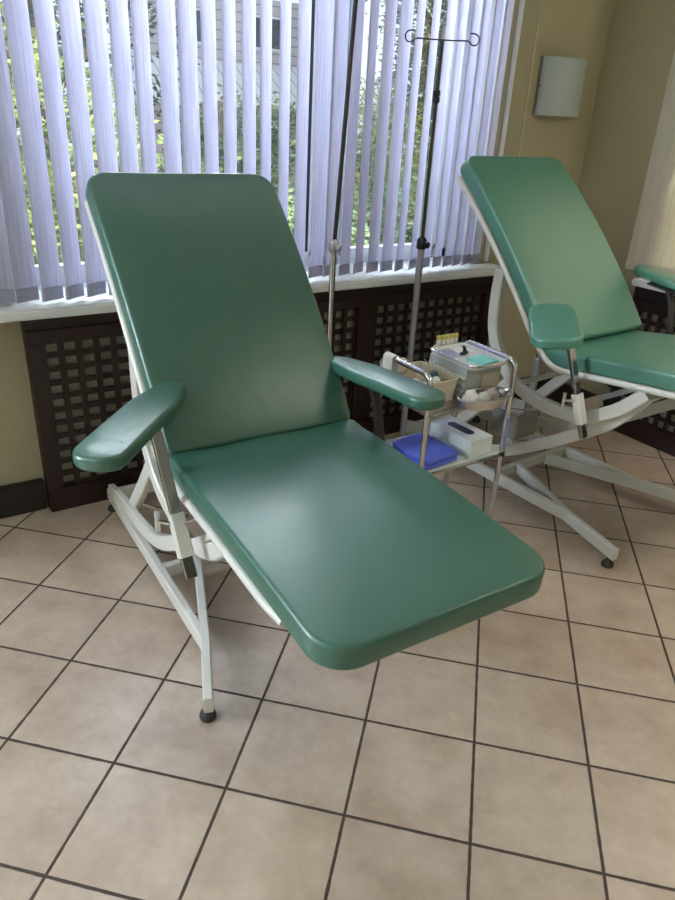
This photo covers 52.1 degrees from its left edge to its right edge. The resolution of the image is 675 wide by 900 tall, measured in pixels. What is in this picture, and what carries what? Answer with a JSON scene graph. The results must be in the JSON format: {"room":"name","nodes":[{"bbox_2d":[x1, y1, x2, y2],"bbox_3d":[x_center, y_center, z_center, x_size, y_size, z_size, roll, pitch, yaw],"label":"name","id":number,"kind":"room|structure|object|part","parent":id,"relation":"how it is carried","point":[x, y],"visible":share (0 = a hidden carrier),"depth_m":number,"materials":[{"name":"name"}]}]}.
{"room":"blood donation room","nodes":[
{"label":"blood donation room","id":0,"kind":"room"},
{"bbox_2d":[0,0,613,504],"bbox_3d":[-2.070,-0.893,1.864,8.390,2.800,0.320,-13,30,-31],"label":"wall","id":1,"kind":"structure","parent":0,"point":[579,29],"depth_m":3.39,"materials":[{"name":"beige paint"}]},
{"bbox_2d":[0,478,46,518],"bbox_3d":[-3.291,0.671,1.550,5.005,0.132,0.032,-13,30,-31],"label":"baseboard","id":2,"kind":"structure","parent":1,"relation":"attached to","point":[28,496],"depth_m":2.77,"materials":[{"name":"brown wood"}]},
{"bbox_2d":[0,0,505,322],"bbox_3d":[-1.856,-1.084,1.810,6.370,1.588,0.425,-13,30,-31],"label":"window","id":3,"kind":"structure","parent":1,"relation":"in","point":[102,303],"depth_m":3.25,"materials":[{"name":"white plastic"}]},
{"bbox_2d":[0,0,156,303],"bbox_3d":[-0.912,-1.002,2.355,0.586,0.959,0.059,-13,30,-31],"label":"vertical blind","id":4,"kind":"object","parent":3,"relation":"attached to","point":[12,188],"depth_m":2.33,"materials":[{"name":"white fabric"}]},
{"bbox_3d":[-0.654,-1.457,2.723,1.340,1.445,0.057,-13,30,-31],"label":"sash","id":5,"kind":"part","parent":3,"relation":"part of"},
{"bbox_2d":[156,0,218,172],"bbox_3d":[-0.542,-1.293,2.474,0.212,0.554,0.059,-13,30,-31],"label":"vertical blind","id":6,"kind":"object","parent":3,"relation":"attached to","point":[186,9],"depth_m":2.47,"materials":[{"name":"white fabric"}]},
{"bbox_3d":[-1.879,-0.375,2.123,6.370,0.038,0.364,-13,30,-31],"label":"sill","id":7,"kind":"part","parent":3,"relation":"part of","materials":[{"name":"white plastic"}]},
{"bbox_2d":[242,0,271,181],"bbox_3d":[-0.318,-1.344,2.612,0.121,0.610,0.059,-13,30,-31],"label":"vertical blind","id":8,"kind":"object","parent":3,"relation":"attached to","point":[248,6],"depth_m":2.61,"materials":[{"name":"white fabric"}]},
{"bbox_3d":[-0.260,-0.732,2.972,2.273,0.011,0.053,-13,30,-31],"label":"bead chain","id":9,"kind":"part","parent":8,"relation":"part of","materials":[{"name":"white plastic"}]},
{"bbox_2d":[294,0,347,277],"bbox_3d":[-0.093,-1.239,2.832,0.217,1.041,0.059,-13,30,-31],"label":"vertical blind","id":10,"kind":"object","parent":3,"relation":"attached to","point":[317,267],"depth_m":2.81,"materials":[{"name":"white fabric"}]},
{"bbox_2d":[336,0,441,275],"bbox_3d":[0.198,-1.329,2.998,0.456,1.098,0.059,-13,30,-31],"label":"vertical blind","id":11,"kind":"object","parent":3,"relation":"attached to","point":[407,6],"depth_m":2.99,"materials":[{"name":"white fabric"}]},
{"bbox_3d":[0.295,-1.682,3.302,0.630,1.445,0.057,-13,30,-31],"label":"sash","id":12,"kind":"part","parent":3,"relation":"part of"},
{"bbox_2d":[423,0,514,267],"bbox_3d":[0.577,-1.440,3.217,0.381,1.144,0.059,-13,30,-31],"label":"vertical blind","id":13,"kind":"object","parent":3,"relation":"attached to","point":[451,10],"depth_m":3.19,"materials":[{"name":"white fabric"}]},
{"bbox_2d":[484,0,524,261],"bbox_3d":[0.831,-1.742,3.322,0.026,1.640,0.014,-13,30,-31],"label":"trim","id":14,"kind":"structure","parent":1,"relation":"attached to","point":[522,2],"depth_m":3.31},
{"bbox_2d":[502,0,542,255],"bbox_3d":[0.943,-1.859,3.349,0.012,1.840,0.006,-13,30,-31],"label":"trim","id":15,"kind":"structure","parent":1,"relation":"attached to","point":[541,4],"depth_m":3.37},
{"bbox_2d":[532,56,587,117],"bbox_3d":[1.133,-1.810,3.453,0.304,0.258,0.096,-13,30,-31],"label":"wall lamp","id":16,"kind":"object","parent":1,"relation":"attached to","point":[560,82],"visible":1,"depth_m":3.40,"materials":[{"name":"glass"}]},
{"bbox_2d":[513,374,607,407],"bbox_3d":[1.179,-0.268,4.028,0.590,0.132,0.490,-13,30,-31],"label":"baseboard","id":17,"kind":"structure","parent":1,"relation":"attached to","point":[556,396],"depth_m":4.21,"materials":[{"name":"brown wood"}]},
{"bbox_2d":[0,397,674,899],"bbox_3d":[0.041,1.970,-0.488,7.990,0.100,7.700,-13,30,-31],"label":"floor","id":18,"kind":"structure","parent":0,"point":[523,750],"depth_m":1.89,"materials":[{"name":"beige tile"}]},
{"bbox_2d":[20,276,493,511],"bbox_3d":[-0.172,-0.354,3.269,2.363,0.806,0.070,-13,30,-31],"label":"radiator cover","id":19,"kind":"object","parent":18,"relation":"on","point":[78,366],"visible":0.49,"depth_m":2.86,"materials":[{"name":"brown wood"}]},
{"bbox_3d":[-1.161,-0.125,2.684,0.020,0.800,0.040,-13,30,-31],"label":"panel","id":20,"kind":"part","parent":19,"relation":"part of","materials":[{"name":"brown wood"}]},
{"bbox_3d":[-0.836,-0.190,2.850,0.679,0.629,0.014,-13,30,-31],"label":"lattice panel","id":21,"kind":"part","parent":19,"relation":"part of","materials":[{"name":"brown wood"}]},
{"bbox_3d":[-0.197,-0.342,3.239,0.673,0.629,0.014,-13,30,-31],"label":"lattice panel","id":22,"kind":"part","parent":19,"relation":"part of","materials":[{"name":"brown wood"}]},
{"bbox_3d":[0.464,-0.498,3.642,0.733,0.629,0.014,-13,30,-31],"label":"lattice panel","id":23,"kind":"part","parent":19,"relation":"part of","materials":[{"name":"brown wood"}]},
{"bbox_2d":[73,172,544,722],"bbox_3d":[-0.296,-0.043,2.011,0.992,1.323,1.770,-13,30,-29],"label":"chair","id":24,"kind":"object","parent":18,"relation":"on","point":[237,411],"visible":1,"depth_m":1.93,"materials":[{"name":"green leather"}]},
{"bbox_3d":[-0.494,-0.078,1.729,0.125,0.045,0.520,7,26,7],"label":"armrest","id":25,"kind":"part","parent":24,"relation":"part of","materials":[{"name":"green leather"}]},
{"bbox_3d":[-0.663,0.382,2.460,0.028,0.050,1.040,-13,30,-29],"label":"rail","id":26,"kind":"part","parent":24,"relation":"part of","materials":[{"name":"white metal"}]},
{"bbox_3d":[-0.453,0.190,1.804,0.052,0.056,0.014,7,26,8],"label":"clamp knob","id":27,"kind":"part","parent":24,"relation":"part of","materials":[{"name":"silver metal"}]},
{"bbox_3d":[-0.531,0.182,2.120,0.203,0.048,0.017,17,29,27],"label":"release lever","id":28,"kind":"part","parent":24,"relation":"part of","materials":[{"name":"silver metal"}]},
{"bbox_3d":[-0.451,0.051,1.804,0.030,0.259,0.156,-14,31,-32],"label":"armrest post","id":29,"kind":"part","parent":24,"relation":"part of","materials":[{"name":"silver metal"}]},
{"bbox_3d":[-0.439,-0.199,1.777,0.033,0.696,1.304,-13,30,-29],"label":"rail","id":30,"kind":"part","parent":24,"relation":"part of","materials":[{"name":"white metal"}]},
{"bbox_3d":[-0.390,0.305,1.809,0.033,0.062,0.046,-13,30,-29],"label":"post","id":31,"kind":"part","parent":24,"relation":"part of","materials":[{"name":"silver metal"}]},
{"bbox_3d":[-0.418,0.544,2.151,0.034,0.050,0.667,-3,26,-13],"label":"leg","id":32,"kind":"part","parent":24,"relation":"part of","materials":[{"name":"white metal"}]},
{"bbox_3d":[-0.365,-0.458,2.156,0.621,0.708,0.659,-13,30,-29],"label":"backrest","id":33,"kind":"part","parent":24,"relation":"part of","materials":[{"name":"green leather"}]},
{"bbox_3d":[0.014,0.164,1.739,0.617,0.095,0.871,-13,30,-29],"label":"seat","id":34,"kind":"part","parent":24,"relation":"part of","materials":[{"name":"green leather"}]},
{"bbox_3d":[0.122,-0.083,2.135,0.032,0.246,0.094,-13,30,-29],"label":"armrest post","id":35,"kind":"part","parent":24,"relation":"part of","materials":[{"name":"metal"}]},
{"bbox_3d":[0.127,-0.210,2.079,0.115,0.067,0.510,-15,31,-33],"label":"armrest","id":36,"kind":"part","parent":24,"relation":"part of","materials":[{"name":"green leather"}]},
{"bbox_2d":[326,0,357,349],"bbox_3d":[-0.022,-0.891,2.764,0.282,2.225,0.311,22,32,34],"label":"stand","id":37,"kind":"object","parent":18,"relation":"on","point":[334,246],"visible":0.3,"depth_m":2.71,"materials":[{"name":"metal"}]},
{"bbox_3d":[0.000,-0.810,2.767,0.028,0.028,0.027,-13,30,-31],"label":"clamp knob","id":38,"kind":"part","parent":37,"relation":"part of","materials":[{"name":"metal"}]},
{"bbox_3d":[0.037,-1.317,2.568,0.076,1.189,0.017,-13,30,-31],"label":"rod","id":39,"kind":"part","parent":37,"relation":"part of","materials":[{"name":"metal"}]},
{"bbox_2d":[385,26,479,439],"bbox_3d":[0.345,-0.781,3.020,0.297,1.843,0.284,-13,30,-31],"label":"stand","id":40,"kind":"object","parent":18,"relation":"on","point":[422,244],"visible":0.72,"depth_m":2.96,"materials":[{"name":"metal"}]},
{"bbox_3d":[0.379,-0.877,2.954,0.028,0.028,0.027,-13,30,-31],"label":"clamp knob","id":41,"kind":"part","parent":40,"relation":"part of","materials":[{"name":"black plastic"}]},
{"bbox_3d":[0.381,-1.208,2.823,0.014,0.809,0.014,-13,30,-31],"label":"rod","id":42,"kind":"part","parent":40,"relation":"part of","materials":[{"name":"metal"}]},
{"bbox_2d":[373,340,517,517],"bbox_3d":[0.384,-0.001,2.642,0.446,0.770,0.300,-13,30,-31],"label":"cart","id":43,"kind":"object","parent":18,"relation":"on","point":[452,406],"depth_m":2.52,"materials":[{"name":"silver metal"}]},
{"bbox_3d":[0.190,-0.297,2.455,0.036,0.095,0.052,-13,30,-31],"label":"cloth strip","id":44,"kind":"part","parent":43,"relation":"part of","materials":[{"name":"white fabric"}]},
{"bbox_3d":[0.218,0.016,2.530,0.020,0.710,0.295,-13,30,-31],"label":"frame","id":45,"kind":"part","parent":43,"relation":"part of","materials":[{"name":"silver metal"}]},
{"bbox_2d":[392,433,457,469],"bbox_3d":[0.322,-0.001,2.554,0.179,0.040,0.228,-15,31,-33],"label":"folded cloth","id":46,"kind":"object","parent":43,"relation":"on","point":[438,453],"visible":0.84,"depth_m":2.52,"materials":[{"name":"blue fabric"}]},
{"bbox_2d":[399,361,458,400],"bbox_3d":[0.300,-0.241,2.496,0.178,0.083,0.218,-13,30,-31],"label":"box","id":47,"kind":"object","parent":43,"relation":"on","point":[447,387],"visible":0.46,"depth_m":2.49,"materials":[{"name":"beige plastic"}]},
{"bbox_2d":[399,357,408,374],"bbox_3d":[0.228,-0.302,2.488,0.060,0.060,0.022,10,27,14],"label":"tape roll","id":48,"kind":"object","parent":47,"relation":"in","point":[402,358],"visible":0.38,"depth_m":2.48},
{"bbox_2d":[416,374,426,382],"bbox_3d":[0.315,-0.257,2.551,0.064,0.056,0.064,5,26,3],"label":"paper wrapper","id":49,"kind":"object","parent":47,"relation":"in","point":[421,378],"visible":0.18,"depth_m":2.53,"materials":[{"name":"beige paper"}]},
{"bbox_2d":[429,370,440,382],"bbox_3d":[0.346,-0.256,2.459,0.036,0.042,0.075,1,26,-4],"label":"bottle","id":50,"kind":"object","parent":47,"relation":"in","point":[434,374],"visible":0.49,"depth_m":2.44,"materials":[{"name":"white plastic"}]},
{"bbox_2d":[399,375,481,415],"bbox_3d":[0.395,-0.207,2.543,0.406,0.009,0.250,-13,30,-31],"label":"shelf","id":51,"kind":"object","parent":43,"relation":"attached to","point":[452,405],"depth_m":2.46,"materials":[{"name":"metal"}]},
{"bbox_2d":[385,430,499,472],"bbox_3d":[0.384,-0.008,2.639,0.410,0.010,0.282,-13,30,-31],"label":"shelf","id":52,"kind":"object","parent":43,"relation":"attached to","point":[462,461],"depth_m":2.56,"materials":[{"name":"silver glass"}]},
{"bbox_2d":[432,344,456,375],"bbox_3d":[0.415,-0.347,2.677,0.100,0.128,0.044,-13,30,-31],"label":"holder","id":53,"kind":"object","parent":43,"relation":"on","point":[437,360],"visible":0.4,"depth_m":2.66,"materials":[{"name":"clear plastic"}]},
{"bbox_2d":[436,335,441,345],"bbox_3d":[0.384,-0.414,2.619,0.018,0.040,0.018,-13,30,-31],"label":"vial","id":54,"kind":"object","parent":53,"relation":"on","point":[439,337],"visible":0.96,"depth_m":2.61,"materials":[{"name":"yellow plastic"}]},
{"bbox_2d":[441,335,445,344],"bbox_3d":[0.402,-0.419,2.630,0.018,0.040,0.018,-13,30,-31],"label":"vial","id":55,"kind":"object","parent":53,"relation":"on","point":[443,336],"visible":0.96,"depth_m":2.62,"materials":[{"name":"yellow plastic"}]},
{"bbox_2d":[445,334,449,343],"bbox_3d":[0.420,-0.423,2.641,0.018,0.040,0.018,-13,30,-31],"label":"vial","id":56,"kind":"object","parent":53,"relation":"on","point":[447,339],"visible":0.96,"depth_m":2.63,"materials":[{"name":"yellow plastic"}]},
{"bbox_2d":[449,333,453,342],"bbox_3d":[0.438,-0.427,2.652,0.018,0.040,0.018,-13,30,-31],"label":"vial","id":57,"kind":"object","parent":53,"relation":"in","point":[451,340],"visible":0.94,"depth_m":2.65,"materials":[{"name":"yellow plastic"}]},
{"bbox_2d":[453,333,458,342],"bbox_3d":[0.456,-0.431,2.663,0.018,0.040,0.018,-13,30,-31],"label":"vial","id":58,"kind":"object","parent":53,"relation":"in","point":[456,335],"visible":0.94,"depth_m":2.65,"materials":[{"name":"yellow plastic"}]},
{"bbox_2d":[428,415,492,458],"bbox_3d":[0.468,-0.053,2.646,0.115,0.070,0.225,-15,31,-34],"label":"tissue box","id":59,"kind":"object","parent":43,"relation":"on","point":[468,440],"visible":0.98,"depth_m":2.60,"materials":[{"name":"white cardboard"}]},
{"bbox_3d":[0.470,-0.083,2.632,0.113,0.001,0.223,-15,31,-34],"label":"lid panel","id":60,"kind":"part","parent":59,"relation":"part of","materials":[{"name":"white cardboard"}]},
{"bbox_2d":[424,359,499,392],"bbox_3d":[0.461,-0.292,2.576,0.173,0.115,0.232,-13,30,-31],"label":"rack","id":61,"kind":"object","parent":43,"relation":"on","point":[489,379],"visible":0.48,"depth_m":2.51,"materials":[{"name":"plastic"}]},
{"bbox_2d":[430,342,507,370],"bbox_3d":[0.479,-0.344,2.531,0.187,0.020,0.257,-13,30,-31],"label":"steel tray","id":62,"kind":"object","parent":61,"relation":"on","point":[472,350],"visible":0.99,"depth_m":2.54,"materials":[{"name":"silver metal"}]},
{"bbox_2d":[437,348,463,357],"bbox_3d":[0.419,-0.359,2.564,0.056,0.005,0.085,-13,30,-31],"label":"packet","id":63,"kind":"object","parent":62,"relation":"in","point":[449,352],"visible":0.98,"depth_m":2.56,"materials":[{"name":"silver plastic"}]},
{"bbox_2d":[460,346,467,354],"bbox_3d":[0.470,-0.371,2.558,0.018,0.036,0.045,19,30,29],"label":"clip","id":64,"kind":"object","parent":62,"relation":"on","point":[464,352],"visible":1,"depth_m":2.55,"materials":[{"name":"black plastic"}]},
{"bbox_2d":[467,354,498,365],"bbox_3d":[0.525,-0.324,2.498,0.085,0.010,0.085,-18,33,-37],"label":"pad","id":65,"kind":"object","parent":62,"relation":"on","point":[481,359],"visible":0.82,"depth_m":2.49,"materials":[{"name":"teal fabric"}]},
{"bbox_3d":[0.458,0.057,2.543,0.398,0.013,0.014,-13,30,-31],"label":"shelf rail","id":66,"kind":"part","parent":43,"relation":"part of","materials":[{"name":"silver metal"}]},
{"bbox_3d":[0.470,-0.151,2.442,0.398,0.013,0.014,-13,30,-31],"label":"shelf rail","id":67,"kind":"part","parent":43,"relation":"part of","materials":[{"name":"silver metal"}]},
{"bbox_3d":[0.551,-0.063,2.733,0.020,0.710,0.295,-13,30,-31],"label":"frame","id":68,"kind":"part","parent":43,"relation":"part of","materials":[{"name":"silver metal"}]},
{"bbox_2d":[457,386,512,410],"bbox_3d":[0.518,-0.178,2.429,0.243,0.044,0.119,-13,30,-31],"label":"dish","id":69,"kind":"object","parent":43,"relation":"on","point":[489,404],"visible":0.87,"depth_m":2.38,"materials":[{"name":"silver metal"}]},
{"bbox_2d":[462,389,478,400],"bbox_3d":[0.462,-0.179,2.386,0.066,0.061,0.056,-13,30,-31],"label":"ball","id":70,"kind":"object","parent":69,"relation":"in","point":[470,395],"visible":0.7,"depth_m":2.37,"materials":[{"name":"white fabric"}]},
{"bbox_2d":[478,391,490,400],"bbox_3d":[0.505,-0.182,2.410,0.048,0.049,0.063,17,29,26],"label":"ball","id":71,"kind":"object","parent":69,"relation":"in","point":[483,396],"visible":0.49,"depth_m":2.39,"materials":[{"name":"white fabric"}]},
{"bbox_2d":[486,386,500,399],"bbox_3d":[0.546,-0.199,2.440,0.064,0.058,0.054,-13,30,-31],"label":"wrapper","id":72,"kind":"object","parent":69,"relation":"in","point":[494,394],"visible":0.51,"depth_m":2.42,"materials":[{"name":"paper"}]},
{"bbox_2d":[497,387,506,397],"bbox_3d":[0.583,-0.202,2.464,0.041,0.046,0.043,21,31,33],"label":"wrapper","id":73,"kind":"object","parent":69,"relation":"in","point":[502,391],"visible":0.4,"depth_m":2.45,"materials":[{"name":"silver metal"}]},
{"bbox_2d":[405,156,674,568],"bbox_3d":[0.957,-0.384,2.781,1.165,1.397,1.710,-15,31,-33],"label":"chair","id":74,"kind":"object","parent":18,"relation":"on","point":[572,296],"visible":0.95,"depth_m":2.80,"materials":[{"name":"green leather"}]},
{"bbox_3d":[0.656,0.078,3.247,0.028,0.050,1.040,-15,31,-33],"label":"rail","id":75,"kind":"part","parent":74,"relation":"part of","materials":[{"name":"white metal"}]},
{"bbox_3d":[0.755,-0.174,2.850,0.203,0.048,0.017,15,28,23],"label":"release lever","id":76,"kind":"part","parent":74,"relation":"part of","materials":[{"name":"silver metal"}]},
{"bbox_3d":[0.853,-0.207,3.293,0.158,0.010,0.158,-15,31,-33],"label":"box lid","id":77,"kind":"part","parent":74,"relation":"part of","materials":[{"name":"white plastic"}]},
{"bbox_3d":[0.891,-0.849,2.891,0.628,0.662,0.620,-15,31,-33],"label":"backrest","id":78,"kind":"part","parent":74,"relation":"part of","materials":[{"name":"green leather"}]},
{"bbox_3d":[0.736,-0.426,2.353,0.166,0.073,0.395,8,26,9],"label":"armrest","id":79,"kind":"part","parent":74,"relation":"part of","materials":[{"name":"green leather"}]},
{"bbox_3d":[1.079,-0.036,3.533,0.028,0.050,1.040,-15,31,-33],"label":"rail","id":80,"kind":"part","parent":74,"relation":"part of","materials":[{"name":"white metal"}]},
{"bbox_3d":[0.843,-0.596,2.513,0.033,0.645,1.247,-15,31,-33],"label":"rail","id":81,"kind":"part","parent":74,"relation":"part of","materials":[{"name":"white metal"}]},
{"bbox_3d":[0.945,0.242,2.939,0.046,0.050,0.734,-5,27,-16],"label":"leg","id":82,"kind":"part","parent":74,"relation":"part of","materials":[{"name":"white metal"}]},
{"bbox_3d":[0.844,-0.180,2.520,0.052,0.056,0.014,5,26,4],"label":"clamp knob","id":83,"kind":"part","parent":74,"relation":"part of","materials":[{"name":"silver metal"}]},
{"bbox_3d":[0.848,-0.311,2.490,0.113,0.270,0.032,19,30,30],"label":"armrest post","id":84,"kind":"part","parent":74,"relation":"part of","materials":[{"name":"silver metal"}]},
{"bbox_3d":[0.904,-0.073,2.552,0.038,0.064,0.036,-15,31,-33],"label":"post","id":85,"kind":"part","parent":74,"relation":"part of","materials":[{"name":"silver metal"}]},
{"bbox_3d":[1.320,0.141,3.192,0.734,0.050,0.046,19,30,29],"label":"leg","id":86,"kind":"part","parent":74,"relation":"part of","materials":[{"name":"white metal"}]},
{"bbox_3d":[1.294,-0.308,2.510,0.623,0.153,0.869,-15,31,-33],"label":"seat","id":87,"kind":"part","parent":74,"relation":"part of","materials":[{"name":"green leather"}]},
{"bbox_3d":[1.470,-0.653,2.838,0.125,0.114,0.556,-18,33,-37],"label":"armrest","id":88,"kind":"part","parent":74,"relation":"part of","materials":[{"name":"green leather"}]},
{"bbox_3d":[1.394,-0.657,2.870,0.050,0.037,0.218,-18,33,-37],"label":"mount plate","id":89,"kind":"part","parent":74,"relation":"part of","materials":[{"name":"metal"}]},
{"bbox_3d":[1.395,-0.522,2.909,0.033,0.292,0.104,-11,29,-27],"label":"armrest post","id":90,"kind":"part","parent":74,"relation":"part of","materials":[{"name":"metal"}]},
{"bbox_2d":[607,286,674,456],"bbox_3d":[2.234,-0.031,2.880,0.070,0.806,2.470,-13,30,-31],"label":"radiator cover","id":91,"kind":"object","parent":18,"relation":"on","point":[657,431],"visible":0.3,"depth_m":3.63,"materials":[{"name":"brown wood"}]},
{"bbox_3d":[1.744,-0.360,3.528,0.014,0.609,0.636,-13,30,-31],"label":"lattice panel","id":92,"kind":"part","parent":91,"relation":"part of","materials":[{"name":"brown wood"}]},
{"bbox_3d":[2.242,-0.039,2.882,0.005,0.780,2.428,-13,30,-31],"label":"backing panel","id":93,"kind":"part","parent":91,"relation":"part of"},
{"bbox_2d":[545,0,674,394],"bbox_3d":[3.592,-0.159,1.003,0.320,2.800,7.700,-13,30,-31],"label":"wall","id":94,"kind":"structure","parent":0,"point":[641,45],"depth_m":3.55,"materials":[{"name":"beige paint"}]},
{"bbox_2d":[544,0,616,373],"bbox_3d":[1.362,-1.677,3.747,0.012,2.670,0.012,-13,30,-31],"label":"trim","id":95,"kind":"structure","parent":94,"relation":"attached to","point":[614,4],"depth_m":3.65,"materials":[{"name":"beige paper"}]},
{"bbox_2d":[625,52,674,274],"bbox_3d":[2.259,-1.113,2.400,0.050,1.437,2.570,-13,30,-31],"label":"vertical blind","id":96,"kind":"object","parent":94,"relation":"attached to","point":[652,245],"visible":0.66,"depth_m":3.43,"materials":[{"name":"white fabric"}]},
{"bbox_2d":[632,277,673,294],"bbox_3d":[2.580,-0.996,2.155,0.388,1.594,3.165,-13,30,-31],"label":"windowsill","id":97,"kind":"structure","parent":94,"relation":"in","point":[640,282],"depth_m":3.52,"materials":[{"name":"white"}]},
{"label":"outside","id":98,"kind":"structure","parent":0,"visible":0},
{"bbox_2d":[19,144,428,264],"bbox_3d":[-3.487,-7.198,18.609,44.000,0.100,30.950,-13,30,-31],"label":"ground","id":99,"kind":"structure","parent":98,"point":[21,150],"depth_m":14.33,"materials":[{"name":"green plant"}]},
{"bbox_2d":[0,0,163,264],"bbox_3d":[-2.653,-2.918,6.636,2.294,2.660,2.108,-13,30,-31],"label":"shrub","id":100,"kind":"object","parent":99,"relation":"on","point":[36,55],"visible":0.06,"depth_m":6.61,"materials":[{"name":"green plant"}]},
{"bbox_2d":[0,0,199,219],"bbox_3d":[-4.557,-6.330,9.650,4.570,5.996,4.348,6,26,5],"label":"tree","id":101,"kind":"object","parent":99,"relation":"on","point":[29,2],"visible":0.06,"depth_m":10.27,"materials":[{"name":"green plant"}]},
{"bbox_2d":[158,84,295,195],"bbox_3d":[-1.388,-3.345,8.411,2.129,2.022,1.854,-13,30,-31],"label":"shrub","id":102,"kind":"object","parent":99,"relation":"on","point":[275,149],"visible":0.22,"depth_m":8.23,"materials":[{"name":"green plant"}]},
{"bbox_2d":[127,0,363,200],"bbox_3d":[-2.464,-7.847,15.460,4.800,3.900,4.350,-9,28,-23],"label":"house","id":103,"kind":"structure","parent":99,"relation":"on","point":[155,69],"depth_m":14.59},
{"bbox_3d":[-3.011,-8.816,14.350,0.660,0.550,0.015,-9,28,-23],"label":"pane","id":104,"kind":"part","parent":103,"relation":"part of","materials":[{"name":"black glass"}]},
{"bbox_3d":[-1.555,-6.339,14.396,0.660,0.680,0.015,-9,28,-23],"label":"pane","id":105,"kind":"part","parent":103,"relation":"part of","materials":[{"name":"glass"}]},
{"bbox_3d":[-1.556,-9.037,14.979,0.660,0.550,0.015,-9,28,-23],"label":"pane","id":106,"kind":"part","parent":103,"relation":"part of","materials":[{"name":"glass"}]},
{"bbox_2d":[288,183,369,246],"bbox_3d":[-0.286,-2.010,6.747,1.314,1.175,1.092,-13,30,-31],"label":"shrub","id":107,"kind":"object","parent":99,"relation":"on","point":[290,207],"visible":0.02,"depth_m":6.54,"materials":[{"name":"green plant"}]},
{"bbox_2d":[352,71,433,245],"bbox_3d":[0.494,-3.947,9.604,1.812,2.265,2.056,-13,30,-31],"label":"shrub","id":108,"kind":"object","parent":99,"relation":"on","point":[375,111],"visible":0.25,"depth_m":9.33,"materials":[{"name":"green plant"}]},
{"bbox_2d":[356,148,431,244],"bbox_3d":[0.959,-2.572,7.703,1.388,1.485,1.423,-3,26,-13],"label":"shrub","id":109,"kind":"object","parent":99,"relation":"on","point":[409,213],"visible":0.06,"depth_m":7.59,"materials":[{"name":"green plant"}]},
{"bbox_2d":[365,0,447,133],"bbox_3d":[2.581,-8.940,15.282,4.472,6.542,4.288,-21,35,-40],"label":"tree","id":110,"kind":"object","parent":99,"relation":"on","point":[429,1],"visible":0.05,"depth_m":15.07,"materials":[{"name":"green plant"}]},
{"bbox_2d":[389,0,447,163],"bbox_3d":[2.388,-6.228,11.542,3.350,4.881,2.807,-1,26,-9],"label":"tree","id":111,"kind":"object","parent":99,"relation":"on","point":[425,48],"visible":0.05,"depth_m":11.44,"materials":[{"name":"green plant"}]}
]}

